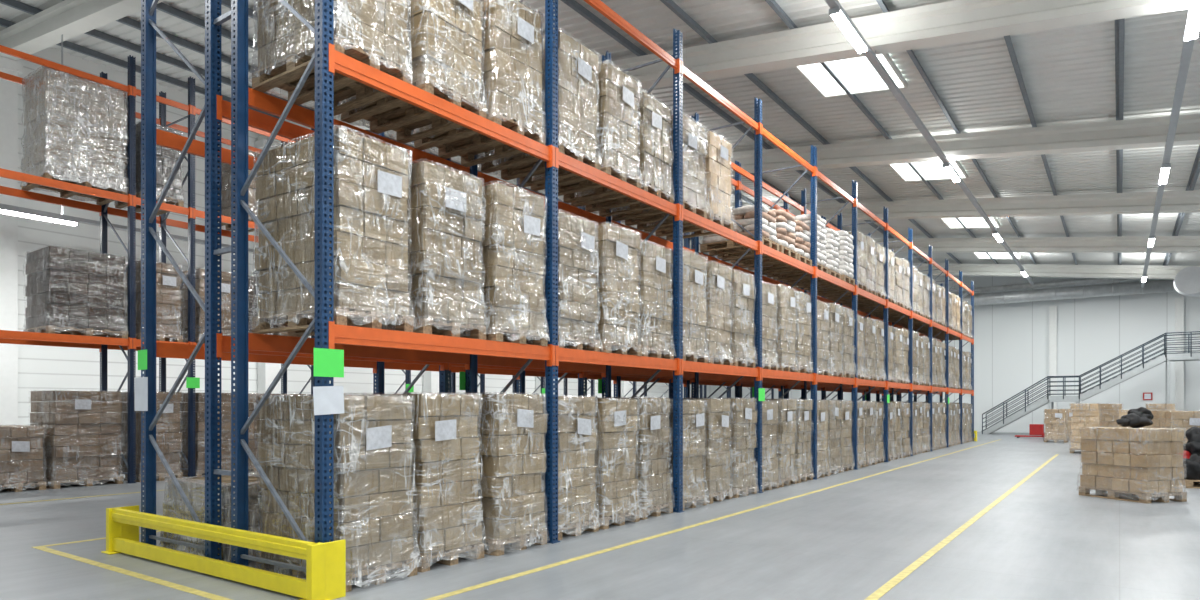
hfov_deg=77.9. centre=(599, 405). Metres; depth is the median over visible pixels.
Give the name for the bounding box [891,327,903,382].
load
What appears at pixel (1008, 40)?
roof purlin
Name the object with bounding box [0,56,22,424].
wall column
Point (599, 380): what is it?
sign
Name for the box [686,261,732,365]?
load
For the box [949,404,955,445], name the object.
load
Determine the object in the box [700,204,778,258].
load
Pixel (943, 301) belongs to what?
load
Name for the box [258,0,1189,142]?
girder
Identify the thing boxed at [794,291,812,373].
load
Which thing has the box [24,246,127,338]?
load
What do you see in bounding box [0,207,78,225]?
fluorescent light
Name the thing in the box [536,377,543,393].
wall column
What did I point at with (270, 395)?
load
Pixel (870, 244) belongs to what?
load
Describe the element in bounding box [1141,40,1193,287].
track
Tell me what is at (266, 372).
wall column
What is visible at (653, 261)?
load
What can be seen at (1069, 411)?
load
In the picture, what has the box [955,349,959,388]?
load
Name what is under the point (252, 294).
load
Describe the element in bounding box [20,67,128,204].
load
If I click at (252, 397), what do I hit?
load
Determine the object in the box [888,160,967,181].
window
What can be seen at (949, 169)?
fluorescent light
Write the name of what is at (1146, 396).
safety sign
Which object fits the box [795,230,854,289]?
load
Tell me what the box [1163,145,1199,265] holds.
roof purlin
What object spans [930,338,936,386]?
load
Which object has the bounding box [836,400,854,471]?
load
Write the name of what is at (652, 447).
load
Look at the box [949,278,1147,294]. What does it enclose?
girder
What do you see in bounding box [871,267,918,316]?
load
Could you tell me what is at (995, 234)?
fluorescent light
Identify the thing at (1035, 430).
truck
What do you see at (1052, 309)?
pilaster
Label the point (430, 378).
wall column
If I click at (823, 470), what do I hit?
load
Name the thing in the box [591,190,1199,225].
girder
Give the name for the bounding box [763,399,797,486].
load
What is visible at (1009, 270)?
girder
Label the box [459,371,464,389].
sign
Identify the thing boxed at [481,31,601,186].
load
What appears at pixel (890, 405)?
load
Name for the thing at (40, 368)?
wall
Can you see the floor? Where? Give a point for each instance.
(1045, 540)
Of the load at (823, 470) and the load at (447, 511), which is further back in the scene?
the load at (823, 470)
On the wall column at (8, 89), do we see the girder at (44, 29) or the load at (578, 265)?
the girder at (44, 29)
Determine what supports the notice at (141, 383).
attached to the rack at (216, 349)
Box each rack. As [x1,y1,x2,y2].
[0,45,773,483]
[141,0,930,559]
[214,0,973,571]
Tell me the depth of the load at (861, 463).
18.00 m
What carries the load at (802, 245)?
on the rack at (355, 341)
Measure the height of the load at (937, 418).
1.627 m
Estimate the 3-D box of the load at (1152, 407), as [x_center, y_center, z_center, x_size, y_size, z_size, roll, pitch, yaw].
[18.910,0.704,25.035,0.931,1.592,1.348,0,0,35]
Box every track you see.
[0,34,254,252]
[825,0,1033,284]
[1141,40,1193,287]
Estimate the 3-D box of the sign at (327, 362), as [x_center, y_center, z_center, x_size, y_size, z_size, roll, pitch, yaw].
[-2.121,-0.338,5.807,0.003,0.220,0.270,0,0,35]
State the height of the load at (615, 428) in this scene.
1.599 m
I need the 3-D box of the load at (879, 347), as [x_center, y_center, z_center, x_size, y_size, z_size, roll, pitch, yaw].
[6.879,-1.450,19.817,1.352,1.599,0.906,0,0,34]
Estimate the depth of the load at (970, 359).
31.28 m
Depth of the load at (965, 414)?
30.32 m
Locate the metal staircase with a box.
[981,331,1199,433]
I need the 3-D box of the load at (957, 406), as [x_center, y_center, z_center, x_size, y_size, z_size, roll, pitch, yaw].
[13.431,0.701,29.179,1.360,1.599,0.904,0,0,36]
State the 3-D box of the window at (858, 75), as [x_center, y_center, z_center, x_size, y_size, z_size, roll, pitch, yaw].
[5.696,-7.649,16.978,2.006,0.329,2.560,0,0,35]
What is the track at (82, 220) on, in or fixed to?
hanging from the girder
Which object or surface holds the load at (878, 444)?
on the floor
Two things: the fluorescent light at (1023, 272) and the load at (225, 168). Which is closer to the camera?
the load at (225, 168)
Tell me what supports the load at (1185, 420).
on the floor
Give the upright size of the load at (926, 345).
1.613 m
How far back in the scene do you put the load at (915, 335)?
22.68 m
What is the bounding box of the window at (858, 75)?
[794,53,907,97]
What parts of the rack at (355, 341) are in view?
upright frame, upright frame, upright frame, upright frame, upright frame, upright frame, upright frame, upright frame, upright frame, upright frame, upright frame, upright frame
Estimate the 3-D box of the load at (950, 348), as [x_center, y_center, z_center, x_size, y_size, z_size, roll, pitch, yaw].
[12.398,-1.429,27.648,1.355,1.557,0.922,0,0,35]
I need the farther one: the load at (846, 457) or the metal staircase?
the metal staircase
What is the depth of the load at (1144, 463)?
11.68 m
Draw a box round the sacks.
[1179,427,1199,487]
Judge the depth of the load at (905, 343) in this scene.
21.81 m
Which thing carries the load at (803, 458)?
on the floor
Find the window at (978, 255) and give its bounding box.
[973,253,1021,258]
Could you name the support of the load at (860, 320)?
on the rack at (355, 341)
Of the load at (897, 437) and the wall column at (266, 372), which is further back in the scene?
the wall column at (266, 372)
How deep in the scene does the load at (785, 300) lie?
13.94 m
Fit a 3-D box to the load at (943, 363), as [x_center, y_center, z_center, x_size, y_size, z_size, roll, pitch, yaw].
[11.787,-1.456,26.846,1.348,1.613,0.894,0,0,34]
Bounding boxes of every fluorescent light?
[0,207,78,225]
[829,6,867,53]
[942,163,959,182]
[992,231,1002,241]
[1020,270,1027,276]
[1141,275,1146,281]
[1147,236,1154,246]
[1158,163,1170,184]
[1184,0,1199,41]
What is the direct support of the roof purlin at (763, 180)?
attached to the ceiling
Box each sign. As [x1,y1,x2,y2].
[138,349,146,369]
[186,377,199,387]
[314,348,343,376]
[406,384,413,391]
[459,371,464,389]
[598,379,604,393]
[759,388,764,400]
[1143,393,1151,399]
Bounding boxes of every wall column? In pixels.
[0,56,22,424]
[254,138,280,402]
[423,371,438,393]
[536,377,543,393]
[621,381,627,397]
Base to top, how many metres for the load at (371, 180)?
1.613 m
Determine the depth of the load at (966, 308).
30.51 m
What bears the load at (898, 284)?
on the rack at (355, 341)
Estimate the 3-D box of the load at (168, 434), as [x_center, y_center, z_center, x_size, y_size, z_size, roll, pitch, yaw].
[-9.275,0.602,15.234,1.357,1.797,0.887,0,0,35]
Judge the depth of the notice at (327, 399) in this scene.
5.80 m
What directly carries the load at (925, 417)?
on the floor
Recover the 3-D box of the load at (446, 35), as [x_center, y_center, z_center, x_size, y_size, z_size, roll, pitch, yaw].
[-1.843,-3.523,7.345,1.352,1.387,0.914,0,0,34]
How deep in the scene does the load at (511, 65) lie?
7.78 m
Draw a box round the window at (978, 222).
[939,217,1000,228]
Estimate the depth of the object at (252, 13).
16.85 m
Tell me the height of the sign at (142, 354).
0.200 m
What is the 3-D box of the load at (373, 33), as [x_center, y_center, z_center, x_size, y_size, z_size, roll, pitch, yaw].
[-2.387,-3.554,6.604,1.359,1.447,0.906,0,0,35]
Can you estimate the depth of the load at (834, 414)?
16.35 m
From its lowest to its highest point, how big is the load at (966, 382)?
1.557 m
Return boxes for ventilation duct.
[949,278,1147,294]
[958,279,1173,305]
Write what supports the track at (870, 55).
hanging from the girder
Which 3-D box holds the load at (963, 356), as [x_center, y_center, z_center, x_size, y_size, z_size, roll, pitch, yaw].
[14.036,-1.429,30.013,1.355,1.557,0.922,0,0,35]
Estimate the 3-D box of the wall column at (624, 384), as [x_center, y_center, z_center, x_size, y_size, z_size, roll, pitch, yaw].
[1.346,-3.861,44.288,0.600,10.722,0.700,0,0,35]
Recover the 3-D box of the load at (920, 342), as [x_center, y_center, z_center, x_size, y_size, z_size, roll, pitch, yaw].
[9.653,-1.429,23.748,1.371,1.557,0.916,0,0,35]
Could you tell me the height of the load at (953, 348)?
1.599 m
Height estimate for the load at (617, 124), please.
1.387 m
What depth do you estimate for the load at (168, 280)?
15.01 m
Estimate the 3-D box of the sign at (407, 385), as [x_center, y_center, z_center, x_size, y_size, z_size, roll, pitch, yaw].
[-5.133,-0.480,20.020,0.003,0.220,0.270,0,0,35]
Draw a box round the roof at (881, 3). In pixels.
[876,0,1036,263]
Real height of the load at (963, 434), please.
1.641 m
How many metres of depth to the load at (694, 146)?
11.03 m
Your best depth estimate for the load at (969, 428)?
31.14 m
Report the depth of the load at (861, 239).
18.00 m
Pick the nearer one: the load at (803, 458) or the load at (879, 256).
the load at (803, 458)
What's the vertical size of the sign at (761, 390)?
0.220 m
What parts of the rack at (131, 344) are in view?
upright frame, upright frame, upright frame, upright frame, upright frame, upright frame, upright frame, upright frame, upright frame, upright frame, upright frame, upright frame, upright frame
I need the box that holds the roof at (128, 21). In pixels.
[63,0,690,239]
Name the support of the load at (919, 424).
on the floor
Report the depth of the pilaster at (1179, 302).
37.68 m
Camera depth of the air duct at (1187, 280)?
32.41 m
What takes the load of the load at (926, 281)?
on the rack at (355, 341)
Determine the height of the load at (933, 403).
1.641 m
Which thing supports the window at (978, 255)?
attached to the ceiling
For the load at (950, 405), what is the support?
on the floor
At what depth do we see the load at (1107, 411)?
25.25 m
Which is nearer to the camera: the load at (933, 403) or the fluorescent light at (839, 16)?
the fluorescent light at (839, 16)
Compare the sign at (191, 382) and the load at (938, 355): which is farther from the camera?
the load at (938, 355)
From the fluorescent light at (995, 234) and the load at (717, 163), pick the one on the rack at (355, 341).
the load at (717, 163)
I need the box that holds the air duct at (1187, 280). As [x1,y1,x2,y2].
[1173,266,1199,296]
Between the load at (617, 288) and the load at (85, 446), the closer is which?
the load at (617, 288)
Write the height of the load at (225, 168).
1.592 m
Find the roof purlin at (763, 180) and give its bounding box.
[750,173,842,229]
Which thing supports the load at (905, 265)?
on the rack at (355, 341)
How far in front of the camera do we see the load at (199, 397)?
15.84 m
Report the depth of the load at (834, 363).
16.29 m
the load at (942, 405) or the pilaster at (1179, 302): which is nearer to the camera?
the load at (942, 405)
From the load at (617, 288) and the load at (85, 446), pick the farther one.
the load at (85, 446)
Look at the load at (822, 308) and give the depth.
15.62 m
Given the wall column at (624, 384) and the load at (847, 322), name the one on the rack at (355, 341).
the load at (847, 322)
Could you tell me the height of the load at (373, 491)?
1.599 m
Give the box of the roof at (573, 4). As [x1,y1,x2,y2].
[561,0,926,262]
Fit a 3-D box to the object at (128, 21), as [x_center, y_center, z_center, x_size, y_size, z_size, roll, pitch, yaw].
[-5.895,-9.376,26.102,0.150,0.201,60.000,0,0,35]
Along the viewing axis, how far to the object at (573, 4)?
19.07 m
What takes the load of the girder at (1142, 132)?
on the wall column at (430, 378)
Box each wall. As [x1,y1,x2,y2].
[18,47,699,425]
[703,275,1199,432]
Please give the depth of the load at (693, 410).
10.94 m
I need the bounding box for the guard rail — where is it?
[101,505,345,599]
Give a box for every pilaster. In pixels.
[1049,306,1056,408]
[1175,297,1183,410]
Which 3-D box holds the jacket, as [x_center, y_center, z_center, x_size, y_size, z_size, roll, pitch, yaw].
[8.668,0.191,12.044,0.536,0.343,0.403,0,0,12]
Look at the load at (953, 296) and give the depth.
28.10 m
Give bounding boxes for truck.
[1015,424,1044,437]
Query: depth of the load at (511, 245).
7.65 m
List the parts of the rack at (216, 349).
upright frame, upright frame, upright frame, upright frame, upright frame, upright frame, upright frame, upright frame, upright frame, upright frame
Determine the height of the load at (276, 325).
1.592 m
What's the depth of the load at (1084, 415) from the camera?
23.47 m
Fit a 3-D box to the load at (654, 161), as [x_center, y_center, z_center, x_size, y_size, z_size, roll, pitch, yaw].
[0.317,-3.509,10.457,1.348,1.357,0.917,0,0,34]
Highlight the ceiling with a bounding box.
[0,0,1199,265]
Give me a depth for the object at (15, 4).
19.83 m
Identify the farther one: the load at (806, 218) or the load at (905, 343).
the load at (905, 343)
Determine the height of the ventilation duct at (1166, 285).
0.680 m
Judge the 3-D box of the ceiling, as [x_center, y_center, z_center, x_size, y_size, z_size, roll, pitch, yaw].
[5.241,-7.873,18.469,36.600,4.427,60.270,0,0,35]
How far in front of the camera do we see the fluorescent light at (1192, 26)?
11.27 m
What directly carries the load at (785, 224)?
on the rack at (355, 341)
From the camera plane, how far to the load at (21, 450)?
13.04 m
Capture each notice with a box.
[135,377,147,410]
[313,386,343,414]
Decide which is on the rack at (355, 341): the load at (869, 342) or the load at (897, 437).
the load at (869, 342)
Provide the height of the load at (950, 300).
1.357 m
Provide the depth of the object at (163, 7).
17.53 m
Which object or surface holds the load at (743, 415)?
on the floor
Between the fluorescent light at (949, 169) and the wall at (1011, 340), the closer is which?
the fluorescent light at (949, 169)
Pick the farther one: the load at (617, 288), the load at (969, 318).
the load at (969, 318)
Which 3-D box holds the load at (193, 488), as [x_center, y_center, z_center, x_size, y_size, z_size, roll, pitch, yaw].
[-3.762,1.121,7.575,1.340,0.757,0.901,0,0,36]
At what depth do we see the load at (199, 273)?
15.89 m
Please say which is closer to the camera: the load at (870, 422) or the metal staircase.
the load at (870, 422)
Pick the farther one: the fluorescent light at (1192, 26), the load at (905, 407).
the load at (905, 407)
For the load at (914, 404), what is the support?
on the floor
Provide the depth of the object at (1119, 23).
16.41 m
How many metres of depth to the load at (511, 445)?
7.63 m
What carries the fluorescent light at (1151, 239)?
attached to the track at (1187, 48)
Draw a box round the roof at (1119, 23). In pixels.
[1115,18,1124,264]
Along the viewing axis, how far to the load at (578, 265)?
8.56 m
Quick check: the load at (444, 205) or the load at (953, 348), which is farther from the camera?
the load at (953, 348)
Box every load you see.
[0,425,45,491]
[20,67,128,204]
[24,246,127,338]
[30,391,122,488]
[115,122,183,215]
[115,392,182,481]
[116,260,182,341]
[159,474,265,562]
[170,268,233,343]
[180,393,233,477]
[218,150,259,232]
[228,393,268,472]
[233,276,272,334]
[250,394,306,419]
[251,126,412,336]
[252,0,411,115]
[254,394,420,591]
[271,324,305,335]
[339,0,485,143]
[344,392,483,571]
[350,161,485,339]
[412,0,544,166]
[432,183,549,345]
[444,392,546,555]
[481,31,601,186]
[526,211,599,351]
[531,60,643,202]
[534,396,599,539]
[564,223,641,355]
[571,92,672,216]
[581,399,640,528]
[595,396,672,519]
[611,241,675,359]
[612,114,707,229]
[644,131,732,240]
[648,250,709,362]
[661,400,709,509]
[670,398,732,503]
[684,397,756,497]
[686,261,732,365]
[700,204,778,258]
[723,209,796,265]
[728,270,755,367]
[741,220,811,272]
[751,282,779,369]
[752,401,778,491]
[762,214,827,279]
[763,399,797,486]
[773,285,797,371]
[777,228,840,284]
[780,400,812,482]
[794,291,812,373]
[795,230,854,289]
[806,401,829,478]
[808,231,866,294]
[809,300,829,375]
[817,400,840,474]
[818,236,876,298]
[825,303,843,376]
[831,243,885,302]
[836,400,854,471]
[841,307,855,377]
[843,249,895,306]
[851,401,865,468]
[857,257,902,310]
[857,315,864,378]
[857,402,876,465]
[861,318,877,380]
[862,259,910,313]
[864,401,901,459]
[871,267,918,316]
[872,403,883,463]
[874,403,895,460]
[875,320,884,380]
[878,271,922,319]
[888,326,894,381]
[889,275,930,321]
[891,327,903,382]
[894,279,935,324]
[899,403,911,457]
[900,284,941,326]
[901,329,909,383]
[902,402,923,453]
[906,286,945,329]
[907,331,918,384]
[910,403,916,454]
[914,293,951,331]
[917,336,923,385]
[917,403,930,452]
[920,336,930,385]
[921,293,956,333]
[922,402,935,450]
[926,296,960,334]
[930,302,965,336]
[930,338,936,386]
[934,341,942,386]
[934,403,940,449]
[935,301,968,338]
[938,304,972,340]
[939,402,946,448]
[939,403,952,446]
[940,342,945,387]
[944,346,951,387]
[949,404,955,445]
[950,346,955,388]
[951,402,965,443]
[952,404,959,444]
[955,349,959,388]
[958,351,965,389]
[963,403,968,442]
[964,352,968,389]
[966,404,971,441]
[967,352,971,389]
[1044,409,1067,442]
[1066,409,1072,439]
[1070,404,1099,452]
[1079,427,1186,503]
[1099,404,1121,426]
[1119,410,1147,427]
[1146,404,1174,427]
[1149,411,1199,450]
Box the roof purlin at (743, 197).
[731,189,753,204]
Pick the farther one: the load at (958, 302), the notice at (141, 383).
the load at (958, 302)
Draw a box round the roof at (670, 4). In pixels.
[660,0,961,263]
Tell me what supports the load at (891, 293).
on the rack at (355, 341)
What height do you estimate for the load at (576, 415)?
1.627 m
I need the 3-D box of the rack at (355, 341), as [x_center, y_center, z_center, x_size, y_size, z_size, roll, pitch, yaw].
[6.202,-1.925,19.165,1.705,6.850,31.562,0,0,35]
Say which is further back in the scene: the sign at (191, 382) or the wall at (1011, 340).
the wall at (1011, 340)
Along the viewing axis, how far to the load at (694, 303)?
10.94 m
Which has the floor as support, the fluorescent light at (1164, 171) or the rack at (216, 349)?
the rack at (216, 349)
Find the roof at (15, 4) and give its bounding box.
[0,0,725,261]
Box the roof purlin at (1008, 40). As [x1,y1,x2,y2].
[1004,35,1077,264]
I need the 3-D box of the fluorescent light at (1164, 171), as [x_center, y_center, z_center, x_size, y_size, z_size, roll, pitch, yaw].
[14.312,-5.870,18.819,0.180,0.110,1.670,0,0,35]
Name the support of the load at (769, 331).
on the rack at (355, 341)
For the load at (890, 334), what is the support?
on the rack at (355, 341)
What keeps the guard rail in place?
on the floor
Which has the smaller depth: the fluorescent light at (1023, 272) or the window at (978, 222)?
the window at (978, 222)
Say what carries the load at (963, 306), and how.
on the rack at (355, 341)
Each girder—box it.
[0,0,165,60]
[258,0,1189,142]
[484,114,1199,187]
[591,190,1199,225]
[680,236,1199,252]
[727,262,1199,278]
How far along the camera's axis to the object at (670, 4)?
19.04 m
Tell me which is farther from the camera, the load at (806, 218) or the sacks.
the load at (806, 218)
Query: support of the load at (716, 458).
on the floor
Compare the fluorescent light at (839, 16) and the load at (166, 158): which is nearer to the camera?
the fluorescent light at (839, 16)
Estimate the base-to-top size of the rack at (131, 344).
8.300 m
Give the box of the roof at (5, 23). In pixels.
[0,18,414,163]
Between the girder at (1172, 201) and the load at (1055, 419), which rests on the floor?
the load at (1055, 419)
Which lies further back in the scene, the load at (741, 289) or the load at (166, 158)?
the load at (166, 158)
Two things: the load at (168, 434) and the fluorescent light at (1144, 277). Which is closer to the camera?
the load at (168, 434)
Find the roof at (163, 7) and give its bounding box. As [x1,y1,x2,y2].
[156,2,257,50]
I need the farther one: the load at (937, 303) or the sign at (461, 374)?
the load at (937, 303)
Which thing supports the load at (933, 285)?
on the rack at (355, 341)
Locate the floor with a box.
[0,432,1199,599]
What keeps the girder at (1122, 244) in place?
on the wall column at (624, 384)
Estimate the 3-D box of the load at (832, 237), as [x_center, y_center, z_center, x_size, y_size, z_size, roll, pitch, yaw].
[4.707,-3.362,16.743,1.240,1.064,0.853,0,0,35]
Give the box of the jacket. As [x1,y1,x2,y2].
[1116,407,1153,427]
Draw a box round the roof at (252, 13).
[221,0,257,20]
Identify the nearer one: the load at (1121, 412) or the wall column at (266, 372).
the load at (1121, 412)
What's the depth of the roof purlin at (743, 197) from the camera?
30.46 m
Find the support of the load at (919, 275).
on the rack at (355, 341)

